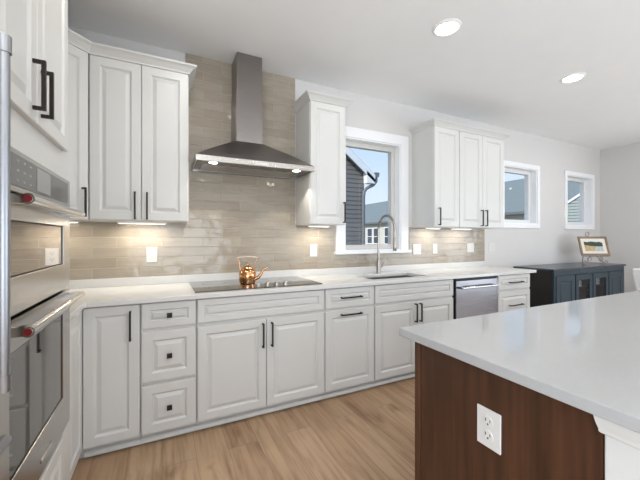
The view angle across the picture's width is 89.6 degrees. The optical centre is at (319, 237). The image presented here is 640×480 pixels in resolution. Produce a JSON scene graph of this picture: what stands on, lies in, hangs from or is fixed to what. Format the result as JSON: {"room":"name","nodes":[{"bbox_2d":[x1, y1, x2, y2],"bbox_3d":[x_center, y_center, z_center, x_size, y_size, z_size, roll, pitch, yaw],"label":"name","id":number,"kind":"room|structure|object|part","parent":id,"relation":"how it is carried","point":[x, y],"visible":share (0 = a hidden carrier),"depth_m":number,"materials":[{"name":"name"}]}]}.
{"room":"kitchen","nodes":[
{"label":"kitchen","id":0,"kind":"room"},
{"bbox_2d":[71,377,414,479],"bbox_3d":[2.693,1.335,0.959,8.080,0.120,6.652,0,0,-26],"label":"floor","id":1,"kind":"structure","parent":0,"point":[369,433],"depth_m":1.94,"materials":[{"name":"brown wood"}]},
{"bbox_2d":[0,32,11,479],"bbox_3d":[-0.845,0.407,0.237,0.761,1.735,0.890,0,0,-26],"label":"refrigerator","id":2,"kind":"object","parent":1,"relation":"on","point":[5,39],"visible":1,"depth_m":0.64,"materials":[{"name":"grey metal"}]},
{"bbox_3d":[-0.580,0.784,0.367,0.048,0.862,0.890,0,0,-26],"label":"freezer drawer","id":3,"kind":"part","parent":2,"relation":"part of","materials":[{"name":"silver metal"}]},
{"bbox_3d":[-0.518,0.410,0.363,0.060,0.023,0.628,0,0,-26],"label":"handle","id":4,"kind":"part","parent":2,"relation":"part of","materials":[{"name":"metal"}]},
{"bbox_2d":[0,0,67,479],"bbox_3d":[-1.268,-0.100,1.006,0.701,2.750,0.853,0,0,-26],"label":"tall cabinet","id":5,"kind":"object","parent":1,"relation":"on","point":[38,29],"visible":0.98,"depth_m":1.12,"materials":[{"name":"white paint"}]},
{"bbox_3d":[-0.893,-0.906,0.937,0.020,1.038,0.325,0,0,-26],"label":"door","id":6,"kind":"part","parent":5,"relation":"part of","materials":[{"name":"white paint"}]},
{"bbox_3d":[-0.922,-0.503,1.059,0.035,0.165,0.012,0,0,-26],"label":"handle","id":7,"kind":"part","parent":5,"relation":"part of","materials":[{"name":"brown metal"}]},
{"bbox_2d":[7,289,84,479],"bbox_3d":[-1.182,0.527,1.010,0.606,0.595,0.755,0,0,-26],"label":"wall oven","id":8,"kind":"object","parent":5,"relation":"in","point":[38,400],"visible":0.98,"depth_m":1.09,"materials":[{"name":"silver metal"}]},
{"bbox_3d":[-0.978,0.497,1.113,0.018,0.347,0.517,0,0,-26],"label":"door glass","id":9,"kind":"part","parent":8,"relation":"part of","materials":[{"name":"grey glass"}]},
{"bbox_3d":[-0.958,0.257,1.170,0.058,0.025,0.655,0,0,-26],"label":"handle","id":10,"kind":"part","parent":8,"relation":"part of","materials":[{"name":"metal"}]},
{"bbox_3d":[-0.959,-0.503,1.134,0.035,0.165,0.012,0,0,-26],"label":"handle","id":11,"kind":"part","parent":5,"relation":"part of","materials":[{"name":"brown metal"}]},
{"bbox_2d":[11,146,84,315],"bbox_3d":[-1.137,-0.018,1.032,0.506,0.473,0.755,0,0,-26],"label":"microwave","id":12,"kind":"object","parent":5,"relation":"in","point":[41,212],"visible":0.92,"depth_m":1.07,"materials":[{"name":"silver metal"}]},
{"bbox_3d":[-0.978,0.030,1.113,0.018,0.152,0.517,0,0,-26],"label":"door glass","id":13,"kind":"part","parent":12,"relation":"part of","materials":[{"name":"glass"}]},
{"bbox_3d":[-0.959,-0.193,1.109,0.004,0.088,0.665,0,0,-26],"label":"control glass","id":14,"kind":"part","parent":12,"relation":"part of","materials":[{"name":"grey glass"}]},
{"bbox_3d":[-0.976,0.046,1.112,0.024,0.343,0.755,0,0,-26],"label":"door","id":15,"kind":"part","parent":12,"relation":"part of","materials":[{"name":"silver metal"}]},
{"bbox_3d":[-0.976,-0.193,1.112,0.024,0.125,0.755,0,0,-26],"label":"control panel","id":16,"kind":"part","parent":12,"relation":"part of","materials":[{"name":"silver metal"}]},
{"bbox_3d":[-0.958,-0.108,1.170,0.058,0.025,0.655,0,0,-26],"label":"handle","id":17,"kind":"part","parent":12,"relation":"part of","materials":[{"name":"metal"}]},
{"bbox_3d":[-1.052,-0.906,1.261,0.020,1.038,0.389,0,0,-26],"label":"door","id":18,"kind":"part","parent":5,"relation":"part of","materials":[{"name":"white paint"}]},
{"bbox_3d":[-0.968,1.002,1.089,0.020,0.305,0.663,0,0,-26],"label":"drawer","id":19,"kind":"part","parent":5,"relation":"part of","materials":[{"name":"white paint"}]},
{"bbox_2d":[68,304,140,479],"bbox_3d":[-1.554,0.834,1.873,0.904,0.883,0.947,0,0,-26],"label":"base cabinet","id":20,"kind":"object","parent":1,"relation":"on","point":[111,334],"visible":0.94,"depth_m":1.86,"materials":[{"name":"white paint"}]},
{"bbox_3d":[-1.276,0.796,1.664,0.020,0.794,0.318,0,0,-26],"label":"corner panel","id":21,"kind":"part","parent":20,"relation":"part of","materials":[{"name":"white paint"}]},
{"bbox_3d":[-1.217,0.796,1.884,0.278,0.794,0.020,0,0,-26],"label":"door","id":22,"kind":"part","parent":20,"relation":"part of","materials":[{"name":"white paint"}]},
{"bbox_3d":[-1.120,0.520,1.900,0.010,0.175,0.035,0,0,-26],"label":"handle","id":23,"kind":"part","parent":20,"relation":"part of","materials":[{"name":"brown metal"}]},
{"bbox_2d":[68,261,535,319],"bbox_3d":[0.195,0.345,2.731,4.848,0.091,0.950,0,0,-26],"label":"countertop","id":24,"kind":"structure","parent":20,"relation":"on","point":[131,290],"depth_m":2.57,"materials":[{"name":"white stone"}]},
{"bbox_2d":[189,276,321,292],"bbox_3d":[-0.518,0.344,2.555,0.934,0.033,0.535,0,0,-26],"label":"cooktop","id":25,"kind":"object","parent":24,"relation":"in","point":[217,285],"visible":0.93,"depth_m":2.45,"materials":[{"name":"black glass"}]},
{"bbox_2d":[237,256,267,283],"bbox_3d":[-0.534,0.248,2.539,0.230,0.210,0.132,0,0,-26],"label":"kettle","id":26,"kind":"object","parent":25,"relation":"on","point":[247,274],"visible":1,"depth_m":2.49,"materials":[{"name":"orange metal"}]},
{"bbox_3d":[-0.568,0.214,2.522,0.078,0.052,0.078,0,0,-26],"label":"lid","id":27,"kind":"part","parent":26,"relation":"part of","materials":[{"name":"orange metal"}]},
{"bbox_3d":[-0.460,0.279,2.528,0.108,0.106,0.030,0,0,0],"label":"spout","id":28,"kind":"part","parent":26,"relation":"part of","materials":[{"name":"orange metal"}]},
{"bbox_2d":[376,214,396,272],"bbox_3d":[0.680,0.063,3.207,0.107,0.595,0.302,0,0,-26],"label":"faucet","id":29,"kind":"object","parent":24,"relation":"on","point":[378,262],"visible":1,"depth_m":3.28,"materials":[{"name":"silver metal"}]},
{"bbox_2d":[367,275,413,279],"bbox_3d":[0.680,0.481,3.089,0.686,0.178,0.356,0,0,-26],"label":"sink","id":30,"kind":"object","parent":24,"relation":"in","point":[387,277],"visible":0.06,"depth_m":3.29,"materials":[{"name":"metal"}]},
{"bbox_2d":[141,299,195,443],"bbox_3d":[-1.070,0.834,2.276,0.315,0.883,0.649,0,0,-26],"label":"base cabinet","id":31,"kind":"object","parent":1,"relation":"on","point":[168,329],"visible":1,"depth_m":2.01,"materials":[{"name":"white paint"}]},
{"bbox_3d":[-0.943,1.047,2.018,0.305,0.292,0.020,0,0,-26],"label":"drawer","id":32,"kind":"part","parent":31,"relation":"part of","materials":[{"name":"white paint"}]},
{"bbox_3d":[-0.943,0.728,2.018,0.305,0.306,0.020,0,0,-26],"label":"drawer","id":33,"kind":"part","parent":31,"relation":"part of","materials":[{"name":"white paint"}]},
{"bbox_3d":[-0.943,0.476,2.018,0.305,0.154,0.020,0,0,-26],"label":"drawer","id":34,"kind":"part","parent":31,"relation":"part of","materials":[{"name":"white paint"}]},
{"bbox_2d":[196,289,323,430],"bbox_3d":[-0.508,0.834,2.546,0.926,0.883,0.657,0,0,-26],"label":"base cabinet","id":35,"kind":"object","parent":1,"relation":"on","point":[258,354],"visible":0.99,"depth_m":2.26,"materials":[{"name":"white paint"}]},
{"bbox_3d":[-0.590,0.884,2.191,0.456,0.618,0.020,0,0,-26],"label":"door","id":36,"kind":"part","parent":35,"relation":"part of","materials":[{"name":"white paint"}]},
{"bbox_3d":[-0.384,0.476,2.292,0.916,0.154,0.020,0,0,-26],"label":"drawer","id":37,"kind":"part","parent":35,"relation":"part of","materials":[{"name":"white paint"}]},
{"bbox_3d":[-0.397,0.683,2.255,0.010,0.170,0.035,0,0,-26],"label":"handle","id":38,"kind":"part","parent":35,"relation":"part of","materials":[{"name":"brown metal"}]},
{"bbox_3d":[-0.339,0.683,2.283,0.010,0.170,0.035,0,0,-26],"label":"handle","id":39,"kind":"part","parent":35,"relation":"part of","materials":[{"name":"brown metal"}]},
{"bbox_3d":[-0.177,0.884,2.393,0.456,0.618,0.020,0,0,-26],"label":"door","id":40,"kind":"part","parent":35,"relation":"part of","materials":[{"name":"white paint"}]},
{"bbox_2d":[321,285,373,398],"bbox_3d":[0.119,0.834,2.854,0.464,0.883,0.657,0,0,-26],"label":"base cabinet","id":41,"kind":"object","parent":1,"relation":"on","point":[348,311],"visible":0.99,"depth_m":2.59,"materials":[{"name":"white paint"}]},
{"bbox_3d":[0.243,0.476,2.599,0.454,0.154,0.020,0,0,-26],"label":"drawer","id":42,"kind":"part","parent":41,"relation":"part of","materials":[{"name":"white paint"}]},
{"bbox_3d":[0.243,0.884,2.599,0.454,0.618,0.020,0,0,-26],"label":"door","id":43,"kind":"part","parent":41,"relation":"part of","materials":[{"name":"white paint"}]},
{"bbox_3d":[0.256,0.472,2.574,0.190,0.010,0.035,0,0,-26],"label":"handle","id":44,"kind":"part","parent":41,"relation":"part of","materials":[{"name":"brown metal"}]},
{"bbox_3d":[0.256,0.607,2.574,0.190,0.010,0.035,0,0,-26],"label":"handle","id":45,"kind":"part","parent":41,"relation":"part of","materials":[{"name":"brown metal"}]},
{"bbox_2d":[370,279,452,386],"bbox_3d":[0.745,0.834,3.160,0.924,0.883,0.657,0,0,-26],"label":"base cabinet","id":46,"kind":"object","parent":1,"relation":"on","point":[396,306],"visible":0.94,"depth_m":2.83,"materials":[{"name":"white paint"}]},
{"bbox_3d":[0.663,0.884,2.805,0.455,0.618,0.020,0,0,-26],"label":"door","id":47,"kind":"part","parent":46,"relation":"part of","materials":[{"name":"white paint"}]},
{"bbox_3d":[0.869,0.476,2.906,0.914,0.154,0.020,0,0,-26],"label":"drawer","id":48,"kind":"part","parent":46,"relation":"part of","materials":[{"name":"white paint"}]},
{"bbox_3d":[0.907,0.668,2.894,0.010,0.165,0.035,0,0,-26],"label":"handle","id":49,"kind":"part","parent":46,"relation":"part of","materials":[{"name":"brown metal"}]},
{"bbox_3d":[1.075,0.884,3.007,0.455,0.618,0.020,0,0,-26],"label":"door","id":50,"kind":"part","parent":46,"relation":"part of","materials":[{"name":"white paint"}]},
{"bbox_2d":[452,276,499,318],"bbox_3d":[1.462,0.834,3.489,0.643,0.882,0.653,0,0,-26],"label":"dishwasher","id":51,"kind":"object","parent":1,"relation":"on","point":[475,296],"visible":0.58,"depth_m":3.23,"materials":[{"name":"silver metal"}]},
{"bbox_3d":[1.602,0.485,3.223,0.535,0.022,0.051,0,0,-26],"label":"handle","id":52,"kind":"part","parent":51,"relation":"part of","materials":[{"name":"metal"}]},
{"bbox_2d":[497,273,529,311],"bbox_3d":[2.000,0.834,3.775,0.568,0.883,0.657,0,0,-26],"label":"base cabinet","id":53,"kind":"object","parent":1,"relation":"on","point":[513,290],"visible":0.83,"depth_m":3.50,"materials":[{"name":"white paint"}]},
{"bbox_3d":[2.119,0.476,3.518,0.544,0.154,0.020,0,0,-26],"label":"drawer","id":54,"kind":"part","parent":53,"relation":"part of","materials":[{"name":"white paint"}]},
{"bbox_3d":[2.119,0.884,3.518,0.544,0.618,0.020,0,0,-26],"label":"drawer","id":55,"kind":"part","parent":53,"relation":"part of","materials":[{"name":"white paint"}]},
{"bbox_2d":[415,342,639,479],"bbox_3d":[1.598,0.834,1.445,2.398,0.882,0.742,0,0,-26],"label":"kitchen island","id":56,"kind":"object","parent":1,"relation":"on","point":[543,437],"visible":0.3,"depth_m":0.93,"materials":[{"name":"brown wood"}]},
{"bbox_2d":[477,404,500,454],"bbox_3d":[0.509,0.576,0.973,0.008,0.116,0.078,0,0,-26],"label":"wall outlet","id":57,"kind":"object","parent":56,"relation":"attached to","point":[488,421],"visible":1,"depth_m":0.97,"materials":[{"name":"white plastic"}]},
{"bbox_2d":[483,416,492,427],"bbox_3d":[0.507,0.555,0.972,0.002,0.033,0.033,0,0,-26],"label":"receptacle","id":58,"kind":"object","parent":57,"relation":"attached to","point":[487,420],"depth_m":0.97,"materials":[{"name":"white plastic"}]},
{"bbox_2d":[483,430,492,441],"bbox_3d":[0.507,0.597,0.972,0.002,0.033,0.033,0,0,-26],"label":"receptacle","id":59,"kind":"object","parent":57,"relation":"attached to","point":[487,434],"depth_m":0.97,"materials":[{"name":"white plastic"}]},
{"bbox_2d":[399,290,639,433],"bbox_3d":[1.686,0.377,1.341,2.492,0.032,1.126,0,0,-26],"label":"island countertop","id":60,"kind":"structure","parent":56,"relation":"on","point":[583,354],"depth_m":1.06,"materials":[{"name":"stone"}]},
{"bbox_3d":[0.714,0.845,0.686,0.114,0.860,0.128,0,0,-26],"label":"post","id":61,"kind":"part","parent":56,"relation":"part of","materials":[{"name":"white paint"}]},
{"bbox_2d":[513,262,625,306],"bbox_3d":[3.595,0.831,4.584,1.850,0.888,0.530,0,0,-26],"label":"sideboard","id":62,"kind":"object","parent":1,"relation":"on","point":[551,283],"visible":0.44,"depth_m":4.22,"materials":[{"name":"blue wood"}]},
{"bbox_3d":[2.791,0.815,4.213,0.020,0.801,0.470,0,0,-26],"label":"panel","id":63,"kind":"part","parent":62,"relation":"part of","materials":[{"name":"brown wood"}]},
{"bbox_3d":[3.114,0.825,4.089,0.414,0.694,0.020,0,0,-26],"label":"door","id":64,"kind":"part","parent":62,"relation":"part of","materials":[{"name":"blue paint"}]},
{"bbox_3d":[3.504,0.825,4.280,0.404,0.694,0.020,0,0,-26],"label":"door","id":65,"kind":"part","parent":62,"relation":"part of","materials":[{"name":"blue paint"}]},
{"bbox_3d":[3.694,0.820,4.381,1.790,0.811,0.018,0,0,-26],"label":"frame","id":66,"kind":"part","parent":62,"relation":"part of","materials":[{"name":"blue paint"}]},
{"bbox_2d":[582,232,608,263],"bbox_3d":[4.031,0.146,4.823,0.380,0.480,0.264,0,0,-1],"label":"easel","id":67,"kind":"object","parent":62,"relation":"on","point":[585,232],"visible":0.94,"depth_m":4.72,"materials":[{"name":"silver metal"}]},
{"bbox_2d":[577,237,610,255],"bbox_3d":[4.033,0.117,4.742,0.430,0.278,0.090,0,0,-1],"label":"framed picture","id":68,"kind":"object","parent":67,"relation":"on","point":[589,246],"visible":1,"depth_m":4.74,"materials":[{"name":"white paper"}]},
{"bbox_2d":[583,241,603,250],"bbox_3d":[4.033,0.116,4.745,0.276,0.157,0.001,0,-15,-1],"label":"painting","id":69,"kind":"object","parent":68,"relation":"attached to","point":[589,245],"depth_m":4.74},
{"bbox_3d":[3.890,0.825,4.469,0.404,0.694,0.020,0,0,-26],"label":"door","id":70,"kind":"part","parent":62,"relation":"part of","materials":[{"name":"blue paint"}]},
{"bbox_3d":[4.381,0.815,4.991,0.020,0.801,0.470,0,0,-26],"label":"panel","id":71,"kind":"part","parent":62,"relation":"part of","materials":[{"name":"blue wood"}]},
{"bbox_3d":[4.281,0.825,4.661,0.414,0.694,0.020,0,0,-26],"label":"door","id":72,"kind":"part","parent":62,"relation":"part of","materials":[{"name":"blue paint"}]},
{"bbox_2d":[632,268,639,290],"bbox_3d":[3.670,0.798,3.369,0.586,0.956,0.500,0,0,-36],"label":"dining chair","id":73,"kind":"object","parent":1,"relation":"on","point":[635,271],"visible":0.51,"depth_m":3.38,"materials":[{"name":"fabric"}]},
{"bbox_2d":[68,26,599,414],"bbox_3d":[1.265,-0.115,3.873,8.080,2.780,0.160,0,0,-26],"label":"wall","id":74,"kind":"structure","parent":0,"point":[550,243],"depth_m":4.51,"materials":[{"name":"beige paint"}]},
{"bbox_2d":[68,28,95,222],"bbox_3d":[-1.747,-0.670,1.921,0.650,1.134,0.679,0,0,-26],"label":"upper cabinet","id":75,"kind":"object","parent":74,"relation":"attached to","point":[79,47],"visible":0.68,"depth_m":2.00,"materials":[{"name":"white paint"}]},
{"bbox_3d":[-1.559,-0.651,1.864,0.020,1.060,0.422,0,0,19],"label":"door","id":76,"kind":"part","parent":75,"relation":"part of","materials":[{"name":"white paint"}]},
{"bbox_3d":[-1.539,-1.209,1.853,0.072,0.056,0.459,0,0,20],"label":"crown molding","id":77,"kind":"part","parent":75,"relation":"part of","materials":[{"name":"white paint"}]},
{"bbox_3d":[-1.477,-0.225,2.017,0.035,0.185,0.010,0,0,19],"label":"handle","id":78,"kind":"part","parent":75,"relation":"part of","materials":[{"name":"brown metal"}]},
{"bbox_2d":[89,42,196,224],"bbox_3d":[-1.255,-0.670,2.330,0.652,1.134,0.378,0,0,-26],"label":"upper cabinet","id":79,"kind":"object","parent":74,"relation":"attached to","point":[139,102],"visible":1,"depth_m":2.19,"materials":[{"name":"white paint"}]},
{"bbox_3d":[-1.354,-0.651,2.139,0.290,1.060,0.020,0,0,-26],"label":"door","id":80,"kind":"part","parent":79,"relation":"part of","materials":[{"name":"white paint"}]},
{"bbox_3d":[-1.243,-0.219,2.163,0.010,0.185,0.035,0,0,-26],"label":"handle","id":81,"kind":"part","parent":79,"relation":"part of","materials":[{"name":"brown metal"}]},
{"bbox_2d":[117,222,166,224],"bbox_3d":[-1.313,-0.110,2.385,0.320,0.014,0.030,0,0,-26],"label":"light","id":82,"kind":"object","parent":79,"relation":"attached to","point":[164,223],"depth_m":2.37,"materials":[{"name":"white plastic"}]},
{"bbox_3d":[-1.255,-1.209,2.330,0.652,0.056,0.378,0,0,-26],"label":"crown molding","id":83,"kind":"part","parent":79,"relation":"part of","materials":[{"name":"white paint"}]},
{"bbox_3d":[-1.179,-0.219,2.195,0.010,0.185,0.035,0,0,-26],"label":"handle","id":84,"kind":"part","parent":79,"relation":"part of","materials":[{"name":"brown metal"}]},
{"bbox_3d":[-1.089,-0.651,2.270,0.294,1.060,0.020,0,0,-26],"label":"door","id":85,"kind":"part","parent":79,"relation":"part of","materials":[{"name":"white paint"}]},
{"bbox_2d":[191,52,314,179],"bbox_3d":[-0.550,-1.024,2.641,0.918,0.954,0.439,0,0,-26],"label":"range hood","id":86,"kind":"object","parent":74,"relation":"attached to","point":[246,154],"visible":1,"depth_m":2.62,"materials":[{"name":"silver metal"}]},
{"bbox_3d":[-0.573,-0.554,2.688,0.800,0.006,0.215,0,0,-26],"label":"filter panel","id":87,"kind":"part","parent":86,"relation":"part of","materials":[{"name":"silver metal"}]},
{"bbox_2d":[70,53,484,279],"bbox_3d":[-0.020,-0.603,3.150,4.835,1.805,0.008,0,0,-26],"label":"wall tile","id":88,"kind":"structure","parent":74,"relation":"attached to","point":[231,217],"depth_m":2.76,"materials":[{"name":"beige tile"}]},
{"bbox_2d":[147,247,156,261],"bbox_3d":[-1.310,0.130,2.510,0.075,0.118,0.008,0,0,-26],"label":"wall outlet","id":89,"kind":"object","parent":88,"relation":"attached to","point":[151,251],"visible":1,"depth_m":2.51,"materials":[{"name":"white plastic"}]},
{"bbox_2d":[310,244,316,256],"bbox_3d":[-0.061,0.120,3.121,0.075,0.118,0.008,0,0,-26],"label":"wall outlet","id":90,"kind":"object","parent":88,"relation":"attached to","point":[313,247],"visible":1,"depth_m":3.12,"materials":[{"name":"white plastic"}]},
{"bbox_2d":[413,244,420,254],"bbox_3d":[1.112,0.130,3.696,0.118,0.118,0.008,0,0,-26],"label":"wall switch","id":91,"kind":"object","parent":88,"relation":"attached to","point":[416,247],"visible":1,"depth_m":3.69,"materials":[{"name":"white plastic"}]},
{"bbox_2d":[432,244,436,253],"bbox_3d":[1.364,0.127,3.819,0.075,0.118,0.008,0,0,-26],"label":"wall outlet","id":92,"kind":"object","parent":88,"relation":"attached to","point":[434,246],"visible":1,"depth_m":3.81,"materials":[{"name":"white plastic"}]},
{"bbox_2d":[467,243,473,251],"bbox_3d":[1.912,0.123,4.088,0.118,0.118,0.008,0,0,-26],"label":"wall switch","id":93,"kind":"object","parent":88,"relation":"attached to","point":[470,246],"visible":1,"depth_m":4.08,"materials":[{"name":"white plastic"}]},
{"bbox_2d":[291,90,353,226],"bbox_3d":[0.012,-0.670,2.955,0.456,1.134,0.386,0,0,-26],"label":"upper cabinet","id":94,"kind":"object","parent":74,"relation":"attached to","point":[320,117],"visible":0.99,"depth_m":2.83,"materials":[{"name":"white paint"}]},
{"bbox_2d":[307,225,329,226],"bbox_3d":[-0.011,-0.111,3.001,0.220,0.012,0.030,0,0,-26],"label":"light","id":95,"kind":"object","parent":94,"relation":"attached to","point":[307,225],"depth_m":2.98,"materials":[{"name":"white plastic"}]},
{"bbox_3d":[0.012,-1.209,2.955,0.456,0.056,0.386,0,0,-26],"label":"crown molding","id":96,"kind":"part","parent":94,"relation":"part of","materials":[{"name":"white paint"}]},
{"bbox_3d":[0.070,-0.651,2.837,0.344,1.060,0.020,0,0,-26],"label":"door","id":97,"kind":"part","parent":94,"relation":"part of","materials":[{"name":"white paint"}]},
{"bbox_3d":[0.218,-0.228,2.879,0.010,0.185,0.035,0,0,-26],"label":"handle","id":98,"kind":"part","parent":94,"relation":"part of","materials":[{"name":"brown metal"}]},
{"bbox_2d":[334,126,411,254],"bbox_3d":[0.548,-0.487,3.495,0.970,1.305,0.210,0,0,-26],"label":"window","id":99,"kind":"structure","parent":74,"relation":"in","point":[396,146],"depth_m":3.59,"materials":[{"name":"white paint"}]},
{"bbox_3d":[0.525,-0.450,3.542,0.696,1.146,0.065,0,0,-26],"label":"frame","id":100,"kind":"part","parent":99,"relation":"part of","materials":[{"name":"plastic"}]},
{"bbox_3d":[0.567,0.150,3.457,0.970,0.030,0.125,0,0,-26],"label":"sill","id":101,"kind":"part","parent":99,"relation":"part of","materials":[{"name":"white paint"}]},
{"bbox_2d":[409,118,463,228],"bbox_3d":[1.283,-0.670,3.578,0.426,1.134,0.386,0,0,-26],"label":"upper cabinet","id":102,"kind":"object","parent":74,"relation":"attached to","point":[435,141],"visible":1,"depth_m":3.48,"materials":[{"name":"white paint"}]},
{"bbox_3d":[1.283,-1.209,3.578,0.426,0.056,0.386,0,0,-26],"label":"crown molding","id":103,"kind":"part","parent":102,"relation":"part of","materials":[{"name":"white paint"}]},
{"bbox_3d":[1.364,-0.651,3.471,0.366,1.060,0.020,0,0,-26],"label":"door","id":104,"kind":"part","parent":102,"relation":"part of","materials":[{"name":"white paint"}]},
{"bbox_2d":[450,124,510,229],"bbox_3d":[1.837,-0.670,3.849,0.808,1.134,0.386,0,0,-26],"label":"upper cabinet","id":105,"kind":"object","parent":74,"relation":"attached to","point":[481,151],"visible":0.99,"depth_m":3.69,"materials":[{"name":"white paint"}]},
{"bbox_3d":[1.703,-0.651,3.637,0.372,1.060,0.020,0,0,-26],"label":"door","id":106,"kind":"part","parent":105,"relation":"part of","materials":[{"name":"white paint"}]},
{"bbox_3d":[1.837,-1.209,3.849,0.808,0.056,0.386,0,0,-26],"label":"crown molding","id":107,"kind":"part","parent":105,"relation":"part of","materials":[{"name":"white paint"}]},
{"bbox_3d":[2.041,-0.651,3.802,0.372,1.060,0.020,0,0,-26],"label":"door","id":108,"kind":"part","parent":105,"relation":"part of","materials":[{"name":"white paint"}]},
{"bbox_2d":[504,160,539,227],"bbox_3d":[2.805,-0.598,4.617,0.870,0.915,0.180,0,0,-26],"label":"window","id":109,"kind":"structure","parent":74,"relation":"in","point":[531,173],"depth_m":4.71,"materials":[{"name":"white paint"}]},
{"bbox_3d":[2.788,-0.598,4.651,0.726,0.771,0.065,0,0,-26],"label":"frame","id":110,"kind":"part","parent":109,"relation":"part of","materials":[{"name":"white plastic"}]},
{"bbox_2d":[564,170,594,229],"bbox_3d":[4.179,-0.598,5.290,0.870,0.915,0.180,0,0,-26],"label":"window","id":111,"kind":"structure","parent":74,"relation":"in","point":[587,181],"depth_m":5.38,"materials":[{"name":"white paint"}]},
{"bbox_3d":[4.162,-0.598,5.324,0.726,0.771,0.065,0,0,-26],"label":"frame","id":112,"kind":"part","parent":111,"relation":"part of","materials":[{"name":"white plastic"}]},
{"bbox_2d":[68,0,639,149],"bbox_3d":[2.693,-1.580,0.959,8.080,0.150,6.652,0,0,-26],"label":"ceiling","id":113,"kind":"structure","parent":0,"point":[505,65],"depth_m":2.56,"materials":[{"name":"white paint"}]},
{"bbox_2d":[432,18,461,36],"bbox_3d":[0.909,-1.500,2.305,0.196,0.010,0.196,0,0,-26],"label":"recessed light","id":114,"kind":"object","parent":113,"relation":"in","point":[447,27],"visible":1,"depth_m":2.29,"materials":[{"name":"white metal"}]},
{"bbox_2d":[560,72,585,82],"bbox_3d":[2.373,-1.500,3.022,0.196,0.010,0.196,0,0,-26],"label":"recessed light","id":115,"kind":"object","parent":113,"relation":"in","point":[573,77],"visible":1,"depth_m":3.00,"materials":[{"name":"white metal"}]},
{"bbox_2d":[600,142,639,292],"bbox_3d":[6.256,-0.115,2.698,0.150,2.780,6.342,0,0,-26],"label":"wall","id":116,"kind":"structure","parent":0,"point":[620,165],"depth_m":5.24,"materials":[{"name":"beige paint"}]},
{"label":"outside","id":117,"kind":"structure","parent":0,"visible":0},
{"bbox_3d":[6.386,2.175,55.155,120.000,0.600,86.558,0,0,-26],"label":"ground","id":118,"kind":"structure","parent":117,"visible":0},
{"bbox_2d":[346,147,379,244],"bbox_3d":[-4.461,-1.613,11.311,8.900,6.976,9.640,0,0,-26],"label":"neighbor house","id":119,"kind":"structure","parent":118,"relation":"on","point":[358,174],"depth_m":8.81,"materials":[{"name":"grey wood"}]},
{"bbox_2d":[365,179,579,244],"bbox_3d":[10.496,-1.215,31.867,7.810,6.180,42.600,0,0,-26],"label":"house","id":120,"kind":"structure","parent":118,"relation":"on","point":[514,189],"depth_m":23.80,"materials":[{"name":"beige"}]},
{"bbox_3d":[5.346,-0.225,34.522,0.018,1.540,0.840,0,0,-26],"label":"pane","id":121,"kind":"part","parent":120,"relation":"part of","materials":[{"name":"clear glass"}]},
{"bbox_3d":[5.852,-0.225,33.490,0.018,1.540,0.840,0,0,-26],"label":"pane","id":122,"kind":"part","parent":120,"relation":"part of","materials":[{"name":"clear glass"}]},
{"bbox_3d":[6.666,-0.225,31.828,0.018,1.540,0.840,0,0,-26],"label":"pane","id":123,"kind":"part","parent":120,"relation":"part of","materials":[{"name":"clear glass"}]},
{"bbox_2d":[568,193,579,221],"bbox_3d":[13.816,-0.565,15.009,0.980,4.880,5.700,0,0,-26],"label":"gabled house","id":124,"kind":"structure","parent":118,"relation":"on","point":[574,203],"depth_m":16.18,"materials":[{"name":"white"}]}
]}

